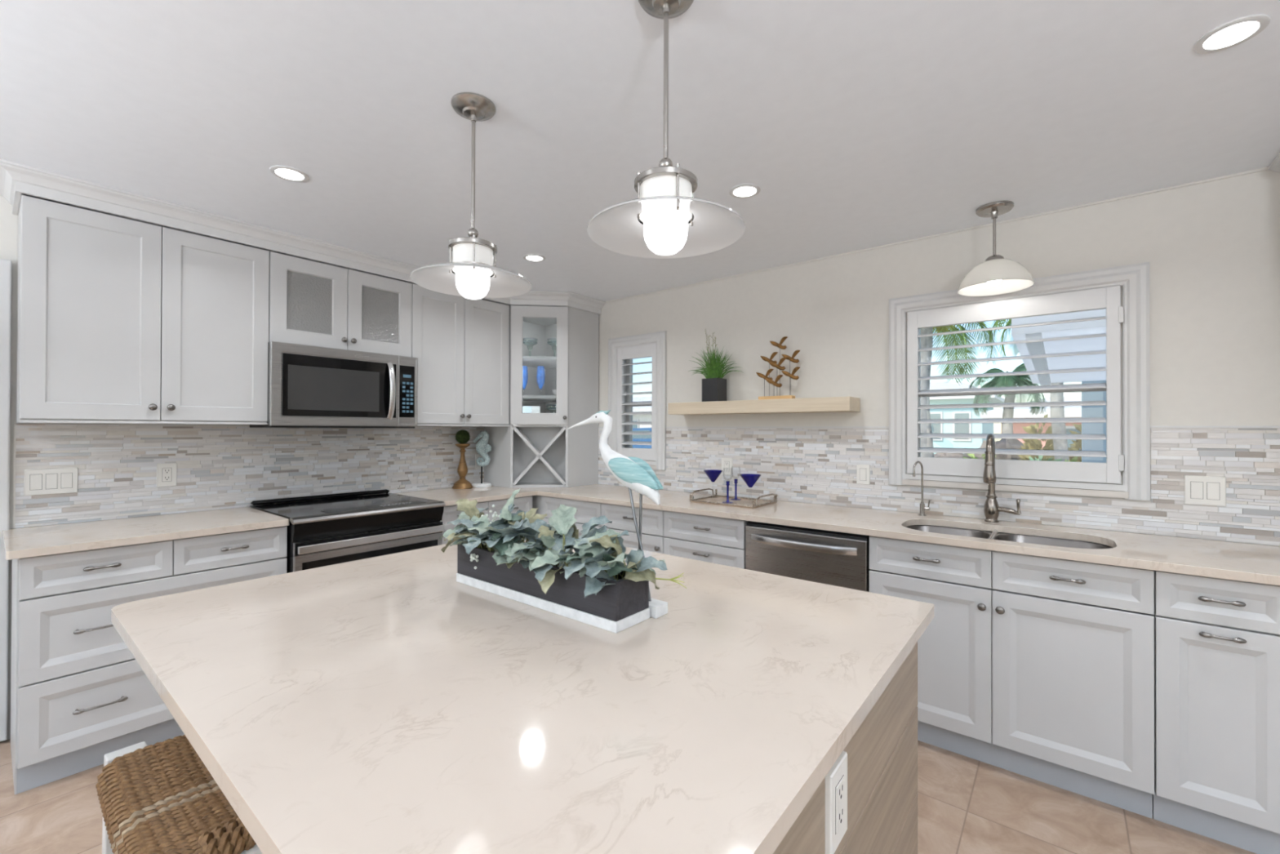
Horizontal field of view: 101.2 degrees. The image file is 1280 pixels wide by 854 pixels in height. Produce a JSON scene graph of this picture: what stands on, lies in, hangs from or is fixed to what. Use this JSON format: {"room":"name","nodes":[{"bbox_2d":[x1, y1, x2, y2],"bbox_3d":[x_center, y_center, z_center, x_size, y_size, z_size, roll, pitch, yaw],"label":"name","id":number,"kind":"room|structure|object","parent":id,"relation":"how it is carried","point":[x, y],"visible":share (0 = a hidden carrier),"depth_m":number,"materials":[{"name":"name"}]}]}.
{"room":"kitchen","nodes":[
{"label":"kitchen","id":0,"kind":"room"},
{"bbox_2d":[0,194,506,739],"bbox_3d":[-3.348,0.162,1.645,0.160,2.380,8.150,0,0,39],"label":"wall","id":1,"kind":"structure","parent":0,"point":[220,466],"depth_m":2.77,"materials":[{"name":"beige paint"}]},
{"bbox_2d":[0,258,11,741],"bbox_3d":[-3.010,0.309,1.920,0.034,2.065,0.903,0,0,39],"label":"door","id":2,"kind":"structure","parent":1,"relation":"in","point":[5,264],"depth_m":2.25,"materials":[{"name":"white paint"}]},
{"bbox_2d":[23,467,77,495],"bbox_3d":[-2.658,0.245,2.373,0.008,0.115,0.162,0,0,39],"label":"light switch","id":3,"kind":"object","parent":1,"relation":"attached to","point":[61,480],"visible":1,"depth_m":2.37,"materials":[{"name":"white plastic"}]},
{"bbox_2d":[16,195,269,424],"bbox_3d":[-2.321,-0.470,2.513,0.374,0.911,0.839,0,0,39],"label":"upper cabinet","id":4,"kind":"object","parent":1,"relation":"attached to","point":[120,320],"visible":1,"depth_m":2.35,"materials":[{"name":"white paint"}]},
{"bbox_2d":[156,462,177,486],"bbox_3d":[-2.413,0.244,2.679,0.008,0.118,0.077,0,0,39],"label":"power outlet","id":5,"kind":"object","parent":1,"relation":"attached to","point":[166,473],"visible":1,"depth_m":2.68,"materials":[{"name":"white plastic"}]},
{"bbox_2d":[162,467,171,481],"bbox_3d":[-2.412,0.244,2.678,0.005,0.067,0.034,0,0,39],"label":"receptacle","id":6,"kind":"object","parent":5,"relation":"attached to","point":[166,472],"depth_m":2.68,"materials":[{"name":"white plastic"}]},
{"bbox_2d":[14,423,484,528],"bbox_3d":[-1.984,0.221,3.227,0.009,0.458,2.385,0,0,39],"label":"backsplash","id":7,"kind":"structure","parent":1,"relation":"attached to","point":[220,467],"depth_m":2.84,"materials":[{"name":"stone"}]},
{"bbox_2d":[268,251,412,356],"bbox_3d":[-1.815,-0.682,3.144,0.374,0.479,0.770,0,0,39],"label":"upper cabinet","id":8,"kind":"object","parent":1,"relation":"attached to","point":[312,303],"visible":0.94,"depth_m":3.00,"materials":[{"name":"white paint"}]},
{"bbox_2d":[249,341,417,428],"bbox_3d":[-1.782,-0.217,3.115,0.441,0.444,0.790,0,0,39],"label":"microwave oven","id":9,"kind":"object","parent":8,"relation":"attached to","point":[308,386],"visible":0.98,"depth_m":2.95,"materials":[{"name":"silver metal"}]},
{"bbox_2d":[411,283,509,426],"bbox_3d":[-1.335,-0.461,3.744,0.374,0.911,0.764,0,0,39],"label":"upper cabinet","id":10,"kind":"object","parent":1,"relation":"attached to","point":[460,344],"visible":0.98,"depth_m":3.62,"materials":[{"name":"white paint"}]},
{"bbox_2d":[475,453,483,468],"bbox_3d":[-1.257,0.270,4.121,0.008,0.115,0.072,0,0,39],"label":"power outlet","id":11,"kind":"object","parent":1,"relation":"attached to","point":[477,455],"visible":0.31,"depth_m":4.10,"materials":[{"name":"white plastic"}]},
{"bbox_2d":[0,738,1257,853],"bbox_3d":[-0.456,1.407,-0.777,7.800,0.120,8.400,0,0,39],"label":"floor","id":12,"kind":"structure","parent":0,"point":[966,805],"depth_m":1.82,"materials":[{"name":"beige tile"}]},
{"bbox_2d":[10,525,287,794],"bbox_3d":[-2.215,0.917,2.413,0.642,0.884,0.851,0,0,39],"label":"base cabinet","id":13,"kind":"object","parent":12,"relation":"on","point":[79,695],"visible":0.61,"depth_m":2.06,"materials":[{"name":"white paint"}]},
{"bbox_2d":[2,506,288,559],"bbox_3d":[-2.223,0.460,2.406,0.641,0.030,0.879,0,0,39],"label":"countertop","id":14,"kind":"structure","parent":13,"relation":"on","point":[33,541],"depth_m":2.26,"materials":[{"name":"beige stone"}]},
{"bbox_2d":[95,734,262,853],"bbox_3d":[-0.858,1.028,1.113,0.682,0.655,0.371,0,0,39],"label":"counter stool","id":15,"kind":"object","parent":12,"relation":"on","point":[159,797],"visible":0.39,"depth_m":1.03,"materials":[{"name":"brown wicker"}]},
{"bbox_2d":[249,488,445,573],"bbox_3d":[-1.671,0.880,3.033,0.704,0.928,0.796,0,0,39],"label":"range","id":16,"kind":"object","parent":12,"relation":"on","point":[323,531],"visible":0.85,"depth_m":2.83,"materials":[{"name":"black metal"}]},
{"bbox_2d":[249,493,439,524],"bbox_3d":[-1.696,0.460,3.056,0.637,0.035,0.788,0,0,39],"label":"cooktop","id":17,"kind":"object","parent":16,"relation":"in","point":[322,506],"depth_m":3.01,"materials":[{"name":"black glass"}]},
{"bbox_2d":[440,495,532,544],"bbox_3d":[-1.224,0.926,3.651,0.641,0.884,0.728,0,0,39],"label":"base cabinet","id":18,"kind":"object","parent":12,"relation":"on","point":[524,503],"visible":0.14,"depth_m":3.47,"materials":[{"name":"white paint"}]},
{"bbox_2d":[394,484,1279,585],"bbox_3d":[0.580,0.469,2.627,4.739,0.030,1.381,0,0,39],"label":"countertop","id":19,"kind":"structure","parent":18,"relation":"on","point":[1228,560],"depth_m":2.33,"materials":[{"name":"beige stone"}]},
{"bbox_2d":[452,443,472,488],"bbox_3d":[-1.322,0.289,3.917,0.148,0.332,0.148,0,0,39],"label":"candlestick","id":20,"kind":"object","parent":19,"relation":"on","point":[462,470],"visible":1,"depth_m":3.89,"materials":[{"name":"gold metal"}]},
{"bbox_2d":[455,429,470,443],"bbox_3d":[-1.321,0.074,3.918,0.113,0.113,0.114,0,0,39],"label":"moss ball","id":21,"kind":"object","parent":20,"relation":"on","point":[462,436],"visible":0.98,"depth_m":3.88,"materials":[{"name":"green plant"}]},
{"bbox_2d":[471,431,491,487],"bbox_3d":[-1.211,0.242,4.020,0.145,0.426,0.145,0,0,39],"label":"sculpture","id":22,"kind":"object","parent":19,"relation":"on","point":[482,447],"visible":0.96,"depth_m":4.00,"materials":[{"name":"stone"}]},
{"bbox_2d":[484,305,599,487],"bbox_3d":[-0.778,-0.228,4.190,0.669,1.370,0.648,0,0,39],"label":"cabinet","id":23,"kind":"object","parent":19,"relation":"on","point":[535,450],"visible":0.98,"depth_m":4.09,"materials":[{"name":"white paint"}]},
{"bbox_2d":[0,158,605,314],"bbox_3d":[-1.510,-0.968,3.221,3.159,0.094,0.418,0,0,-45],"label":"trim","id":24,"kind":"structure","parent":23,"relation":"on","point":[15,179],"depth_m":2.51,"materials":[{"name":"white paint"}]},
{"bbox_2d":[522,365,528,389],"bbox_3d":[-0.906,-0.357,4.101,0.065,0.234,0.065,0,0,39],"label":"goblet","id":25,"kind":"object","parent":23,"relation":"on","point":[525,373],"visible":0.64,"depth_m":4.08,"materials":[{"name":"blue glass"}]},
{"bbox_2d":[523,337,537,355],"bbox_3d":[-0.860,-0.610,4.104,0.115,0.152,0.115,0,0,39],"label":"glass","id":26,"kind":"object","parent":23,"relation":"on","point":[534,341],"visible":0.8,"depth_m":4.12,"materials":[{"name":"glass"}]},
{"bbox_2d":[522,405,540,413],"bbox_3d":[-0.876,-0.092,4.094,0.190,0.142,0.006,0,0,-6],"label":"greeting card","id":27,"kind":"object","parent":23,"relation":"on","point":[526,409],"visible":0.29,"depth_m":4.09,"materials":[{"name":"white paper"}]},
{"bbox_2d":[522,395,555,402],"bbox_3d":[-0.785,-0.229,4.208,0.614,0.018,0.608,0,0,39],"label":"shelf","id":28,"kind":"object","parent":23,"relation":"attached to","point":[526,398],"depth_m":4.11,"materials":[{"name":"white paint"}]},
{"bbox_2d":[522,355,556,368],"bbox_3d":[-0.784,-0.524,4.209,0.614,0.018,0.608,0,0,39],"label":"shelf","id":29,"kind":"object","parent":23,"relation":"attached to","point":[531,362],"depth_m":4.17,"materials":[{"name":"white paint"}]},
{"bbox_2d":[536,365,545,389],"bbox_3d":[-0.775,-0.357,4.105,0.065,0.234,0.065,0,0,39],"label":"goblet","id":30,"kind":"object","parent":23,"relation":"on","point":[540,376],"visible":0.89,"depth_m":4.08,"materials":[{"name":"blue glass"}]},
{"bbox_2d":[546,404,555,413],"bbox_3d":[-0.677,-0.097,4.107,0.115,0.152,0.115,0,0,39],"label":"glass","id":31,"kind":"object","parent":23,"relation":"on","point":[547,407],"visible":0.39,"depth_m":4.11,"materials":[{"name":"glass"}]},
{"bbox_2d":[546,337,556,356],"bbox_3d":[-0.669,-0.610,4.118,0.115,0.152,0.115,0,0,39],"label":"glass","id":32,"kind":"object","parent":23,"relation":"on","point":[552,341],"visible":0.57,"depth_m":4.13,"materials":[{"name":"glass"}]},
{"bbox_2d":[688,488,777,508],"bbox_3d":[0.565,0.424,3.181,0.445,0.064,0.321,0,0,39],"label":"serving tray","id":33,"kind":"object","parent":19,"relation":"on","point":[745,502],"visible":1,"depth_m":3.17,"materials":[{"name":"metal"}]},
{"bbox_2d":[703,469,723,481],"bbox_3d":[0.468,0.364,3.360,0.125,0.172,0.125,0,0,39],"label":"martini glass","id":34,"kind":"object","parent":33,"relation":"on","point":[713,474],"visible":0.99,"depth_m":3.33,"materials":[{"name":"blue glass"}]},
{"bbox_2d":[722,480,733,502],"bbox_3d":[0.523,0.346,3.130,0.065,0.205,0.065,0,0,39],"label":"wine glass","id":35,"kind":"object","parent":33,"relation":"on","point":[727,483],"visible":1,"depth_m":3.12,"materials":[{"name":"blue glass"}]},
{"bbox_2d":[730,479,741,500],"bbox_3d":[0.596,0.347,3.264,0.065,0.205,0.065,0,0,39],"label":"wine glass","id":36,"kind":"object","parent":33,"relation":"on","point":[735,482],"visible":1,"depth_m":3.26,"materials":[{"name":"blue glass"}]},
{"bbox_2d":[739,473,760,487],"bbox_3d":[0.641,0.363,3.048,0.125,0.172,0.125,0,0,39],"label":"martini glass","id":37,"kind":"object","parent":33,"relation":"on","point":[750,479],"visible":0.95,"depth_m":3.02,"materials":[{"name":"blue glass"}]},
{"bbox_2d":[912,461,930,515],"bbox_3d":[1.435,0.315,2.702,0.104,0.283,0.052,0,0,-13],"label":"filter faucet","id":38,"kind":"object","parent":19,"relation":"on","point":[922,508],"visible":1,"depth_m":2.70,"materials":[{"name":"silver metal"}]},
{"bbox_2d":[917,502,926,515],"bbox_3d":[1.458,0.421,2.713,0.040,0.070,0.040,0,0,39],"label":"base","id":39,"kind":"object","parent":38,"relation":"attached to","point":[922,508],"depth_m":2.70,"materials":[{"name":"silver metal"}]},
{"bbox_2d":[982,433,1021,522],"bbox_3d":[1.676,0.243,2.442,0.148,0.425,0.238,0,0,39],"label":"kitchen faucet","id":40,"kind":"object","parent":19,"relation":"on","point":[992,509],"visible":1,"depth_m":2.47,"materials":[{"name":"silver metal"}]},
{"bbox_2d":[983,493,999,522],"bbox_3d":[1.697,0.389,2.535,0.064,0.136,0.064,0,0,39],"label":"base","id":41,"kind":"object","parent":40,"relation":"attached to","point":[991,508],"depth_m":2.52,"materials":[{"name":"silver metal"}]},
{"bbox_2d":[906,524,1112,548],"bbox_3d":[1.548,0.571,2.271,0.795,0.196,0.411,0,0,39],"label":"sink","id":42,"kind":"object","parent":19,"relation":"in","point":[1045,540],"visible":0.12,"depth_m":2.37,"materials":[{"name":"metal"}]},
{"bbox_2d":[532,494,601,537],"bbox_3d":[-0.550,0.930,4.001,1.217,0.884,0.641,0,0,39],"label":"base cabinet","id":43,"kind":"object","parent":12,"relation":"on","point":[585,510],"visible":0.02,"depth_m":3.55,"materials":[{"name":"white paint"}]},
{"bbox_2d":[600,502,665,553],"bbox_3d":[0.121,0.929,3.464,0.497,0.884,0.641,0,0,39],"label":"base cabinet","id":44,"kind":"object","parent":12,"relation":"on","point":[621,517],"visible":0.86,"depth_m":3.21,"materials":[{"name":"white paint"}]},
{"bbox_2d":[663,511,748,568],"bbox_3d":[0.521,0.929,3.143,0.522,0.884,0.642,0,0,39],"label":"base cabinet","id":45,"kind":"object","parent":12,"relation":"on","point":[714,540],"visible":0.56,"depth_m":2.90,"materials":[{"name":"white paint"}]},
{"bbox_2d":[745,520,891,591],"bbox_3d":[0.956,0.934,2.770,0.610,0.872,0.663,0,0,39],"label":"dishwasher","id":46,"kind":"object","parent":12,"relation":"on","point":[842,559],"visible":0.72,"depth_m":2.53,"materials":[{"name":"silver metal"}]},
{"bbox_2d":[773,641,917,853],"bbox_3d":[-0.177,0.917,1.359,1.445,0.884,0.876,0,0,39],"label":"base cabinet","id":47,"kind":"object","parent":12,"relation":"on","point":[882,752],"visible":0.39,"depth_m":0.99,"materials":[{"name":"brown wood"}]},
{"bbox_2d":[111,540,934,853],"bbox_3d":[-0.284,0.460,1.313,1.587,0.030,1.310,0,0,39],"label":"countertop","id":48,"kind":"structure","parent":47,"relation":"on","point":[388,704],"depth_m":0.84,"materials":[{"name":"beige stone"}]},
{"bbox_2d":[439,488,686,633],"bbox_3d":[-0.254,0.312,1.375,0.793,0.265,0.318,0,0,39],"label":"planter","id":49,"kind":"object","parent":48,"relation":"on","point":[592,584],"visible":1,"depth_m":1.27,"materials":[{"name":"grey wood"}]},
{"bbox_2d":[568,409,667,618],"bbox_3d":[-0.072,0.200,1.349,0.333,0.490,0.064,0,0,39],"label":"figurine","id":50,"kind":"object","parent":48,"relation":"on","point":[635,473],"visible":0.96,"depth_m":1.29,"materials":[{"name":"white paint"}]},
{"bbox_2d":[825,751,847,853],"bbox_3d":[0.294,0.561,0.783,0.011,0.118,0.074,0,0,39],"label":"power outlet","id":51,"kind":"object","parent":47,"relation":"attached to","point":[836,780],"visible":1,"depth_m":0.77,"materials":[{"name":"white plastic"}]},
{"bbox_2d":[835,775,844,833],"bbox_3d":[0.297,0.561,0.781,0.005,0.067,0.034,0,0,39],"label":"receptacle","id":52,"kind":"object","parent":51,"relation":"attached to","point":[840,780],"depth_m":0.78,"materials":[{"name":"white plastic"}]},
{"bbox_2d":[869,535,1154,818],"bbox_3d":[1.571,0.931,2.302,0.923,0.876,0.641,0,0,39],"label":"base cabinet","id":53,"kind":"object","parent":12,"relation":"on","point":[1042,669],"visible":1,"depth_m":2.00,"materials":[{"name":"white paint"}]},
{"bbox_2d":[1139,570,1279,853],"bbox_3d":[2.052,0.927,1.916,0.303,0.884,0.642,0,0,39],"label":"base cabinet","id":54,"kind":"object","parent":12,"relation":"on","point":[1217,640],"visible":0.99,"depth_m":1.70,"materials":[{"name":"white paint"}]},
{"bbox_2d":[0,0,1279,307],"bbox_3d":[-0.449,-1.092,-0.764,7.800,0.120,8.400,0,0,39],"label":"ceiling","id":55,"kind":"structure","parent":0,"point":[857,124],"depth_m":1.69,"materials":[{"name":"paint"}]},
{"bbox_2d":[269,165,309,182],"bbox_3d":[-1.411,-1.018,2.117,0.132,0.004,0.132,0,0,39],"label":"recessed light","id":56,"kind":"object","parent":55,"relation":"in","point":[286,173],"visible":1,"depth_m":2.11,"materials":[{"name":"white paint"}]},
{"bbox_2d":[409,92,531,299],"bbox_3d":[-0.529,-0.713,1.667,0.366,0.613,0.366,0,0,39],"label":"pendant lamp","id":57,"kind":"object","parent":55,"relation":"hanging from","point":[471,274],"visible":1,"depth_m":1.64,"materials":[{"name":"silver metal"}]},
{"bbox_2d":[523,253,545,262],"bbox_3d":[-0.632,-1.010,3.144,0.132,0.004,0.132,0,0,39],"label":"recessed light","id":58,"kind":"object","parent":55,"relation":"in","point":[531,257],"visible":1,"depth_m":3.13,"materials":[{"name":"white"}]},
{"bbox_2d":[586,0,745,258],"bbox_3d":[0.061,-0.713,1.234,0.366,0.613,0.366,0,0,39],"label":"pendant lamp","id":59,"kind":"object","parent":55,"relation":"hanging from","point":[665,220],"visible":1,"depth_m":1.22,"materials":[{"name":"silver metal"}]},
{"bbox_2d":[728,183,760,198],"bbox_3d":[0.450,-1.012,2.258,0.132,0.004,0.132,0,0,39],"label":"recessed light","id":60,"kind":"object","parent":55,"relation":"in","point":[745,190],"visible":1,"depth_m":2.25,"materials":[{"name":"white"}]},
{"bbox_2d":[956,200,1035,296],"bbox_3d":[1.630,-0.823,2.415,0.296,0.372,0.296,0,0,39],"label":"pendant lamp","id":61,"kind":"object","parent":55,"relation":"hanging from","point":[997,275],"visible":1,"depth_m":2.39,"materials":[{"name":"silver metal"}]},
{"bbox_2d":[1193,14,1270,53],"bbox_3d":[1.528,-1.013,1.359,0.132,0.004,0.132,0,0,39],"label":"recessed light","id":62,"kind":"object","parent":55,"relation":"in","point":[1230,34],"visible":1,"depth_m":1.35,"materials":[{"name":"white"}]},
{"bbox_2d":[573,169,1279,579],"bbox_3d":[2.092,0.181,2.406,7.400,2.380,0.160,0,0,39],"label":"wall","id":63,"kind":"structure","parent":0,"point":[1211,249],"depth_m":2.53,"materials":[{"name":"beige paint"}]},
{"bbox_2d":[608,330,666,470],"bbox_3d":[0.013,-0.192,4.061,0.557,1.015,0.180,0,0,39],"label":"window","id":64,"kind":"structure","parent":63,"relation":"in","point":[660,338],"depth_m":4.01,"materials":[{"name":"white paint"}]},
{"bbox_2d":[614,343,656,461],"bbox_3d":[-0.016,-0.182,4.023,0.400,0.864,0.086,0,0,39],"label":"plantation shutter","id":65,"kind":"object","parent":64,"relation":"attached to","point":[649,350],"visible":0.84,"depth_m":4.00,"materials":[{"name":"white paint"}]},
{"bbox_2d":[721,457,733,475],"bbox_3d":[0.581,0.263,3.510,0.085,0.115,0.008,0,0,39],"label":"power outlet","id":66,"kind":"object","parent":63,"relation":"attached to","point":[726,463],"visible":1,"depth_m":3.50,"materials":[{"name":"white plastic"}]},
{"bbox_2d":[724,461,728,471],"bbox_3d":[0.580,0.263,3.508,0.034,0.067,0.005,0,0,39],"label":"receptacle","id":67,"kind":"object","parent":66,"relation":"attached to","point":[726,463],"depth_m":3.51,"materials":[{"name":"white plastic"}]},
{"bbox_2d":[667,396,860,414],"bbox_3d":[0.723,-0.125,3.293,1.208,0.078,0.190,0,0,39],"label":"floating shelf","id":68,"kind":"object","parent":63,"relation":"attached to","point":[831,404],"visible":1,"depth_m":3.13,"materials":[{"name":"brown wood"}]},
{"bbox_2d":[690,328,740,401],"bbox_3d":[0.480,-0.413,3.461,0.374,0.497,0.214,0,0,39],"label":"potted grass","id":69,"kind":"object","parent":68,"relation":"on","point":[713,387],"depth_m":3.44,"materials":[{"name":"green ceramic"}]},
{"bbox_2d":[702,377,726,401],"bbox_3d":[0.492,-0.241,3.476,0.120,0.154,0.120,0,0,39],"label":"pot","id":70,"kind":"object","parent":69,"relation":"on","point":[713,389],"depth_m":3.43,"materials":[{"name":"black ceramic"}]},
{"bbox_2d":[755,336,800,399],"bbox_3d":[0.843,-0.355,3.197,0.292,0.380,0.059,0,0,39],"label":"bird sculpture","id":71,"kind":"object","parent":68,"relation":"on","point":[773,363],"visible":0.98,"depth_m":3.18,"materials":[{"name":"brown wood"}]},
{"bbox_2d":[856,464,870,484],"bbox_3d":[1.260,0.268,2.966,0.072,0.112,0.008,0,0,39],"label":"light switch","id":72,"kind":"object","parent":63,"relation":"attached to","point":[863,471],"visible":1,"depth_m":2.96,"materials":[{"name":"white plastic"}]},
{"bbox_2d":[605,166,1268,302],"bbox_3d":[1.074,-1.003,3.135,3.500,0.010,0.008,0,0,39],"label":"trim","id":73,"kind":"structure","parent":63,"relation":"attached to","point":[1264,168],"depth_m":2.60,"materials":[{"name":"beige paint"}]},
{"bbox_2d":[598,427,1279,546],"bbox_3d":[1.262,0.232,2.975,4.108,0.452,0.009,0,0,39],"label":"backsplash","id":74,"kind":"structure","parent":63,"relation":"attached to","point":[815,465],"depth_m":2.62,"materials":[{"name":"stone"}]},
{"bbox_2d":[888,262,1150,500],"bbox_3d":[1.815,-0.194,2.617,1.032,1.015,0.180,0,0,39],"label":"window","id":75,"kind":"structure","parent":63,"relation":"in","point":[1134,279],"depth_m":2.40,"materials":[{"name":"white paint"}]},
{"bbox_2d":[906,285,1124,484],"bbox_3d":[1.788,-0.184,2.578,0.857,0.864,0.086,0,0,39],"label":"plantation shutter","id":76,"kind":"object","parent":75,"relation":"attached to","point":[1108,298],"visible":1,"depth_m":2.51,"materials":[{"name":"white paint"}]},
{"bbox_2d":[1184,475,1226,506],"bbox_3d":[2.296,0.258,2.135,0.116,0.118,0.008,0,0,39],"label":"light switch","id":77,"kind":"object","parent":63,"relation":"attached to","point":[1198,490],"visible":1,"depth_m":2.13,"materials":[{"name":"white plastic"}]},
{"bbox_3d":[2.651,-0.464,1.631,0.699,0.905,0.374,0,0,39],"label":"upper cabinet","id":78,"kind":"object","parent":63,"relation":"attached to","visible":0},
{"bbox_2d":[1267,152,1279,172],"bbox_3d":[2.640,-0.964,1.619,0.840,0.094,0.413,0,0,39],"label":"trim","id":79,"kind":"structure","parent":78,"relation":"on","point":[1274,166],"depth_m":2.00,"materials":[{"name":"white paint"}]},
{"label":"outside","id":80,"kind":"structure","parent":0,"visible":0},
{"bbox_3d":[13.290,1.696,22.299,60.000,0.120,44.790,0,0,39],"label":"ground","id":81,"kind":"structure","parent":80,"visible":0},
{"bbox_2d":[632,396,651,428],"bbox_3d":[-0.859,-0.069,32.231,10.500,3.430,6.000,0,0,39],"label":"house","id":82,"kind":"structure","parent":81,"relation":"on","point":[636,418],"depth_m":28.25,"materials":[{"name":"white paint"}]},
{"bbox_2d":[632,427,651,448],"bbox_3d":[0.092,0.794,15.702,4.350,1.540,1.820,0,0,39],"label":"parked car","id":83,"kind":"object","parent":81,"relation":"on","point":[635,437],"visible":0.02,"depth_m":14.68,"materials":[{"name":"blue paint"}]},
{"bbox_2d":[920,324,957,457],"bbox_3d":[3.994,-0.364,7.241,1.618,3.806,1.574,0,0,23],"label":"palm tree","id":84,"kind":"object","parent":81,"relation":"on","point":[926,342],"visible":0.04,"depth_m":7.19,"materials":[{"name":"plant"}]},
{"bbox_2d":[933,453,963,457],"bbox_3d":[7.276,1.153,12.501,1.342,1.221,1.549,0,0,-31],"label":"boulder","id":85,"kind":"object","parent":81,"relation":"on","point":[936,455],"visible":0.13,"depth_m":12.26,"materials":[{"name":"grey stone"}]},
{"bbox_2d":[928,321,1001,390],"bbox_3d":[5.486,-0.526,9.930,2.662,4.175,2.633,0,0,-24],"label":"palm tree","id":86,"kind":"object","parent":81,"relation":"on","point":[962,340],"visible":0.16,"depth_m":8.97,"materials":[{"name":"green plant"}]},
{"bbox_2d":[929,381,1004,453],"bbox_3d":[14.131,-0.280,26.631,6.900,3.880,6.000,0,0,39],"label":"house","id":87,"kind":"structure","parent":81,"relation":"on","point":[942,413],"depth_m":23.55,"materials":[{"name":"teal paint"}]},
{"bbox_2d":[963,453,998,459],"bbox_3d":[4.767,0.910,7.357,0.712,1.195,0.721,0,0,-7],"label":"shrub","id":88,"kind":"object","parent":81,"relation":"on","point":[972,455],"visible":0.02,"depth_m":7.34,"materials":[{"name":"green plant"}]},
{"bbox_2d":[962,438,1025,459],"bbox_3d":[7.170,0.683,10.320,1.420,0.994,1.112,0,0,39],"label":"boulder","id":89,"kind":"object","parent":81,"relation":"on","point":[1004,443],"visible":0.23,"depth_m":10.05,"materials":[{"name":"stone"}]},
{"bbox_2d":[967,363,1046,433],"bbox_3d":[8.742,0.012,12.369,1.893,3.143,1.932,0,0,39],"label":"palm tree","id":90,"kind":"object","parent":81,"relation":"on","point":[1023,380],"visible":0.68,"depth_m":12.28,"materials":[{"name":"green plant"}]},
{"bbox_2d":[987,319,1069,461],"bbox_3d":[6.327,-0.402,7.915,1.971,3.901,1.922,0,0,-5],"label":"palm tree","id":91,"kind":"object","parent":81,"relation":"on","point":[1055,411],"visible":0.1,"depth_m":7.87,"materials":[{"name":"plant"}]},
{"bbox_2d":[980,395,1081,461],"bbox_3d":[14.748,0.298,17.163,5.500,2.630,6.000,0,0,39],"label":"house","id":92,"kind":"structure","parent":81,"relation":"on","point":[1070,411],"depth_m":15.95,"materials":[{"name":"paint"}]},
{"bbox_2d":[1017,413,1054,461],"bbox_3d":[6.928,0.651,9.071,0.746,1.761,0.783,0,0,-10],"label":"shrub","id":93,"kind":"object","parent":81,"relation":"on","point":[1029,444],"visible":0.29,"depth_m":9.05,"materials":[{"name":"beige plant"}]},
{"bbox_2d":[1028,448,1062,461],"bbox_3d":[5.207,0.910,6.861,0.704,1.244,0.670,0,0,-29],"label":"shrub","id":94,"kind":"object","parent":81,"relation":"on","point":[1039,456],"visible":0.02,"depth_m":6.91,"materials":[{"name":"green plant"}]},
{"bbox_2d":[1065,456,1077,462],"bbox_3d":[4.852,0.907,5.992,0.661,1.210,0.705,0,0,-21],"label":"shrub","id":95,"kind":"object","parent":81,"relation":"on","point":[1074,459],"visible":0.02,"depth_m":5.90,"materials":[{"name":"green plant"}]},
{"bbox_2d":[1067,423,1081,462],"bbox_3d":[7.555,0.662,8.812,0.802,1.683,0.794,0,0,-31],"label":"shrub","id":96,"kind":"object","parent":81,"relation":"on","point":[1077,444],"visible":0.03,"depth_m":8.86,"materials":[{"name":"beige plant"}]},
{"bbox_2d":[1081,380,1106,462],"bbox_3d":[4.595,0.553,4.313,1.480,1.930,0.150,0,0,39],"label":"wall","id":97,"kind":"structure","parent":81,"relation":"on","point":[1086,411],"depth_m":4.67,"materials":[{"name":"blue"}]},
{"bbox_2d":[1011,308,1106,385],"bbox_3d":[3.656,-0.525,3.695,1.570,0.305,2.300,0,0,39],"label":"roof","id":98,"kind":"structure","parent":97,"relation":"on","point":[1095,326],"depth_m":3.47,"materials":[{"name":"white"}]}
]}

